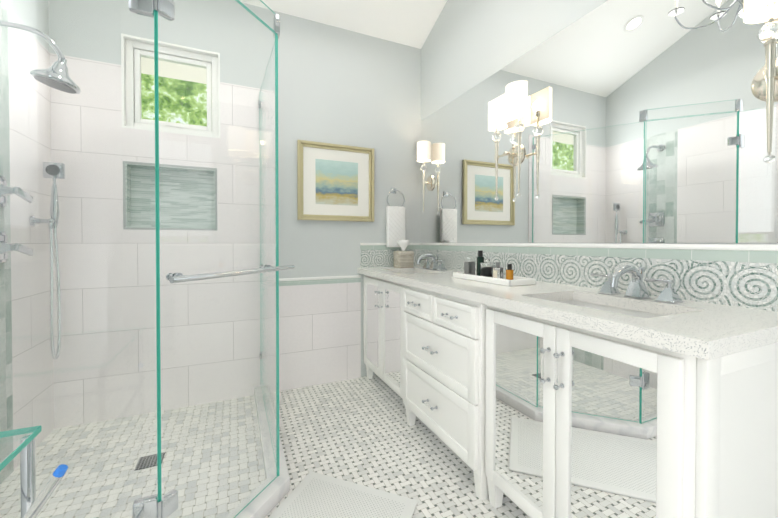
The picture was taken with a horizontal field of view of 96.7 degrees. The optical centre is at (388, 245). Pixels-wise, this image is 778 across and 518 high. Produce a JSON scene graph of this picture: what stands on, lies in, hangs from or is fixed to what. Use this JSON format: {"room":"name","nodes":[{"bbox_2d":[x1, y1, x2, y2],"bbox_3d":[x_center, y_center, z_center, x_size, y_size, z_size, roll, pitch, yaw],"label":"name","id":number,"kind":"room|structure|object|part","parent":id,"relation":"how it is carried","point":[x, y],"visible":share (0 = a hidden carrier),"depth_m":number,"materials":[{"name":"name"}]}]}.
{"room":"bathroom","nodes":[
{"label":"bathroom","id":0,"kind":"room"},
{"bbox_2d":[0,0,48,50],"bbox_3d":[-1.159,-0.925,0.008,0.150,4.048,4.620,0,1,-24],"label":"wall","id":1,"kind":"structure","parent":0,"point":[29,14],"depth_m":1.85,"materials":[{"name":"grey paint"}]},
{"bbox_2d":[0,2,53,484],"bbox_3d":[-1.660,-0.013,1.329,0.009,2.195,1.502,0,1,-24],"label":"wall tiles","id":2,"kind":"structure","parent":1,"relation":"attached to","point":[21,275],"depth_m":1.75,"materials":[{"name":"tile"}]},
{"bbox_2d":[0,175,32,206],"bbox_3d":[-1.716,-0.249,1.566,0.084,0.140,0.184,0,1,-24],"label":"shower valve","id":3,"kind":"object","parent":2,"relation":"attached to","point":[10,190],"depth_m":1.56,"materials":[{"name":"silver metal"}]},
{"bbox_2d":[0,232,32,262],"bbox_3d":[-1.716,0.006,1.569,0.084,0.140,0.184,0,1,-24],"label":"shower valve","id":4,"kind":"object","parent":2,"relation":"attached to","point":[18,247],"depth_m":1.56,"materials":[{"name":"silver metal"}]},
{"bbox_2d":[0,20,80,93],"bbox_3d":[-1.586,-0.861,1.549,0.312,0.283,0.172,0,1,-24],"label":"shower head","id":5,"kind":"object","parent":2,"relation":"attached to","point":[66,80],"depth_m":1.55},
{"bbox_2d":[29,162,64,359],"bbox_3d":[-1.825,0.080,1.853,0.118,1.064,0.104,0,1,-24],"label":"shower","id":6,"kind":"object","parent":2,"relation":"attached to","point":[50,168],"depth_m":1.87,"materials":[{"name":"silver metal"}]},
{"bbox_2d":[48,0,420,376],"bbox_3d":[-0.879,-0.380,2.590,2.770,2.900,0.150,0,1,-24],"label":"wall","id":7,"kind":"structure","parent":0,"point":[339,86],"depth_m":2.64,"materials":[{"name":"grey paint"}]},
{"bbox_2d":[123,161,216,230],"bbox_3d":[-1.435,-0.317,2.305,0.524,0.424,0.108,0,1,-24],"label":"wall niche","id":8,"kind":"object","parent":7,"relation":"in","point":[202,211],"depth_m":2.33,"materials":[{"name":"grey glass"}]},
{"bbox_2d":[121,33,219,137],"bbox_3d":[-1.427,-1.027,2.300,0.550,0.580,0.098,0,1,-24],"label":"window","id":9,"kind":"structure","parent":7,"relation":"in","point":[129,69],"depth_m":2.27,"materials":[{"name":"white"}]},
{"bbox_2d":[50,53,360,428],"bbox_3d":[-1.101,-0.025,2.405,1.910,2.195,0.014,0,1,-24],"label":"wall tile","id":10,"kind":"structure","parent":7,"relation":"attached to","point":[319,330],"depth_m":2.25,"materials":[{"name":"white tile"}]},
{"bbox_2d":[297,140,373,221],"bbox_3d":[-0.403,-0.493,2.700,0.610,0.593,0.034,0,1,-24],"label":"framed art","id":11,"kind":"object","parent":7,"relation":"attached to","point":[335,182],"visible":0.98,"depth_m":2.69,"materials":[{"name":"beige"}]},
{"bbox_2d":[360,243,419,267],"bbox_3d":[0.026,0.075,2.911,0.560,0.202,0.014,0,1,-24],"label":"backsplash","id":12,"kind":"structure","parent":7,"relation":"attached to","point":[372,255],"depth_m":2.87,"materials":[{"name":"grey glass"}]},
{"bbox_2d":[386,188,404,246],"bbox_3d":[0.051,-0.239,2.886,0.165,0.501,0.072,0,1,-24],"label":"towel ring","id":13,"kind":"object","parent":7,"relation":"attached to","point":[395,223],"visible":0.94,"depth_m":2.85,"materials":[{"name":"white fabric"}]},
{"bbox_2d":[386,206,404,246],"bbox_3d":[0.057,-0.158,2.874,0.164,0.340,0.044,0,1,-24],"label":"towel","id":14,"kind":"object","parent":13,"relation":"hanging from","point":[395,215],"depth_m":2.85,"materials":[{"name":"white fabric"}]},
{"bbox_2d":[239,0,446,48],"bbox_3d":[0.036,-2.321,0.529,2.770,1.388,4.620,0,1,-24],"label":"ceiling","id":15,"kind":"structure","parent":0,"point":[411,23],"depth_m":2.65,"materials":[{"name":"white paint"}]},
{"bbox_2d":[265,375,529,517],"bbox_3d":[0.036,1.143,0.568,2.770,0.100,4.620,0,1,-24],"label":"floor","id":16,"kind":"structure","parent":0,"point":[360,431],"depth_m":1.83,"materials":[{"name":"white tile"}]},
{"bbox_2d":[0,395,265,517],"bbox_3d":[-1.148,1.079,1.604,1.142,0.004,1.442,0,1,-24],"label":"shower floor","id":17,"kind":"structure","parent":16,"relation":"on","point":[77,485],"depth_m":1.71,"materials":[{"name":"grey tile"}]},
{"bbox_2d":[0,425,67,517],"bbox_3d":[-0.865,0.745,0.400,0.652,0.700,0.563,0,1,-24],"label":"glass table","id":18,"kind":"object","parent":17,"relation":"on","point":[32,505],"visible":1,"depth_m":0.72,"materials":[{"name":"teal"}]},
{"bbox_3d":[-0.738,0.600,0.656,0.210,0.333,0.041,0,1,-24],"label":"handle","id":19,"kind":"part","parent":18,"relation":"part of","materials":[{"name":"silver metal"}]},
{"bbox_2d":[134,452,164,470],"bbox_3d":[-1.191,1.074,1.726,0.110,0.003,0.110,0,1,-24],"label":"shower drain","id":20,"kind":"object","parent":17,"relation":"on","point":[153,458],"depth_m":1.72,"materials":[{"name":"silver metal"}]},
{"bbox_2d":[226,386,289,517],"bbox_3d":[-1.117,1.051,1.592,1.187,0.060,1.487,0,1,-24],"label":"shower curb","id":21,"kind":"object","parent":16,"relation":"on","point":[266,500],"visible":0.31,"depth_m":1.50,"materials":[{"name":"white stone"}]},
{"bbox_2d":[0,0,294,517],"bbox_3d":[-1.106,-0.036,1.582,1.209,2.106,1.493,0,1,-24],"label":"glass","id":22,"kind":"object","parent":21,"relation":"on","point":[158,505],"visible":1,"depth_m":1.09,"materials":[{"name":"teal"}]},
{"bbox_2d":[268,471,417,517],"bbox_3d":[-0.273,1.080,1.164,0.530,0.011,0.830,0,1,21],"label":"bath mat","id":23,"kind":"object","parent":16,"relation":"on","point":[312,494],"visible":1,"depth_m":1.44,"materials":[{"name":"fabric"}]},
{"bbox_2d":[358,270,777,517],"bbox_3d":[0.459,0.653,1.891,0.606,0.850,2.238,0,1,-24],"label":"bathroom vanity","id":24,"kind":"object","parent":16,"relation":"on","point":[539,399],"depth_m":1.05,"materials":[{"name":"white wood"}]},
{"bbox_2d":[358,266,777,361],"bbox_3d":[0.475,0.208,1.879,0.583,0.040,2.264,0,1,-24],"label":"countertop","id":25,"kind":"structure","parent":24,"relation":"on","point":[718,330],"depth_m":1.02,"materials":[{"name":"white stone"}]},
{"bbox_2d":[393,239,413,267],"bbox_3d":[0.118,0.061,2.828,0.132,0.232,0.132,0,1,-24],"label":"tissue box","id":26,"kind":"object","parent":25,"relation":"on","point":[403,258],"visible":0.98,"depth_m":2.79,"materials":[{"name":"white"}]},
{"bbox_2d":[398,270,425,273],"bbox_3d":[0.160,0.290,2.531,0.320,0.162,0.480,0,1,-24],"label":"sink","id":27,"kind":"object","parent":25,"relation":"in","point":[399,271],"depth_m":2.76,"materials":[{"name":"white ceramic"}]},
{"bbox_2d":[417,253,446,270],"bbox_3d":[0.281,0.117,2.610,0.187,0.124,0.313,0,1,-24],"label":"faucet","id":28,"kind":"object","parent":25,"relation":"on","point":[435,266],"visible":1,"depth_m":2.59,"materials":[{"name":"silver metal"}]},
{"bbox_2d":[453,250,535,285],"bbox_3d":[0.548,0.107,1.871,0.165,0.160,0.470,0,1,-24],"label":"tray","id":29,"kind":"object","parent":25,"relation":"on","point":[487,271],"visible":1,"depth_m":1.85,"materials":[{"name":"white ceramic"}]},
{"bbox_2d":[554,294,673,317],"bbox_3d":[0.749,0.304,1.218,0.320,0.162,0.480,0,1,-24],"label":"sink","id":30,"kind":"object","parent":25,"relation":"in","point":[621,307],"depth_m":1.32,"materials":[{"name":"white ceramic"}]},
{"bbox_2d":[590,265,682,303],"bbox_3d":[0.871,0.132,1.296,0.187,0.124,0.313,0,1,-24],"label":"faucet","id":31,"kind":"object","parent":25,"relation":"on","point":[636,289],"visible":1,"depth_m":1.27,"materials":[{"name":"silver metal"}]},
{"bbox_2d":[421,0,777,243],"bbox_3d":[1.231,-0.937,1.081,0.150,4.048,4.620,0,1,-24],"label":"wall","id":32,"kind":"structure","parent":0,"point":[468,45],"depth_m":2.28,"materials":[{"name":"grey paint"}]},
{"bbox_2d":[420,243,777,311],"bbox_3d":[0.738,0.086,1.992,0.014,0.202,2.257,0,1,-24],"label":"backsplash","id":33,"kind":"structure","parent":32,"relation":"attached to","point":[742,275],"depth_m":1.34,"materials":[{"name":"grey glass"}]},
{"bbox_2d":[421,0,777,242],"bbox_3d":[0.753,-0.545,1.960,0.006,1.055,2.308,0,1,-24],"label":"vanity mirror","id":34,"kind":"object","parent":32,"relation":"attached to","point":[643,121],"visible":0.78,"depth_m":1.45,"materials":[{"name":"white mirror"}]},
{"bbox_2d":[417,141,434,213],"bbox_3d":[0.289,-0.552,2.832,0.124,0.581,0.128,0,1,-24],"label":"sconce","id":35,"kind":"object","parent":34,"relation":"attached to","point":[423,151],"visible":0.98,"depth_m":2.81,"materials":[{"name":"silver metal"}]},
{"bbox_2d":[488,80,527,200],"bbox_3d":[0.670,-0.568,1.962,0.142,0.601,0.308,0,1,-24],"label":"sconce","id":36,"kind":"object","parent":34,"relation":"attached to","point":[511,103],"visible":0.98,"depth_m":1.91,"materials":[{"name":"silver metal"}]},
{"bbox_2d":[744,0,777,162],"bbox_3d":[1.110,-0.532,1.003,0.124,0.581,0.128,0,1,-24],"label":"sconce","id":37,"kind":"object","parent":34,"relation":"attached to","point":[764,85],"visible":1,"depth_m":1.00,"materials":[{"name":"silver metal"}]},
{"label":"outside","id":38,"kind":"structure","parent":0,"visible":0},
{"bbox_2d":[141,57,206,126],"bbox_3d":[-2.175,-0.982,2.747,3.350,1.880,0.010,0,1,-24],"label":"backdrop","id":39,"kind":"structure","parent":38,"point":[171,93],"depth_m":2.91,"materials":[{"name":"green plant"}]}
]}

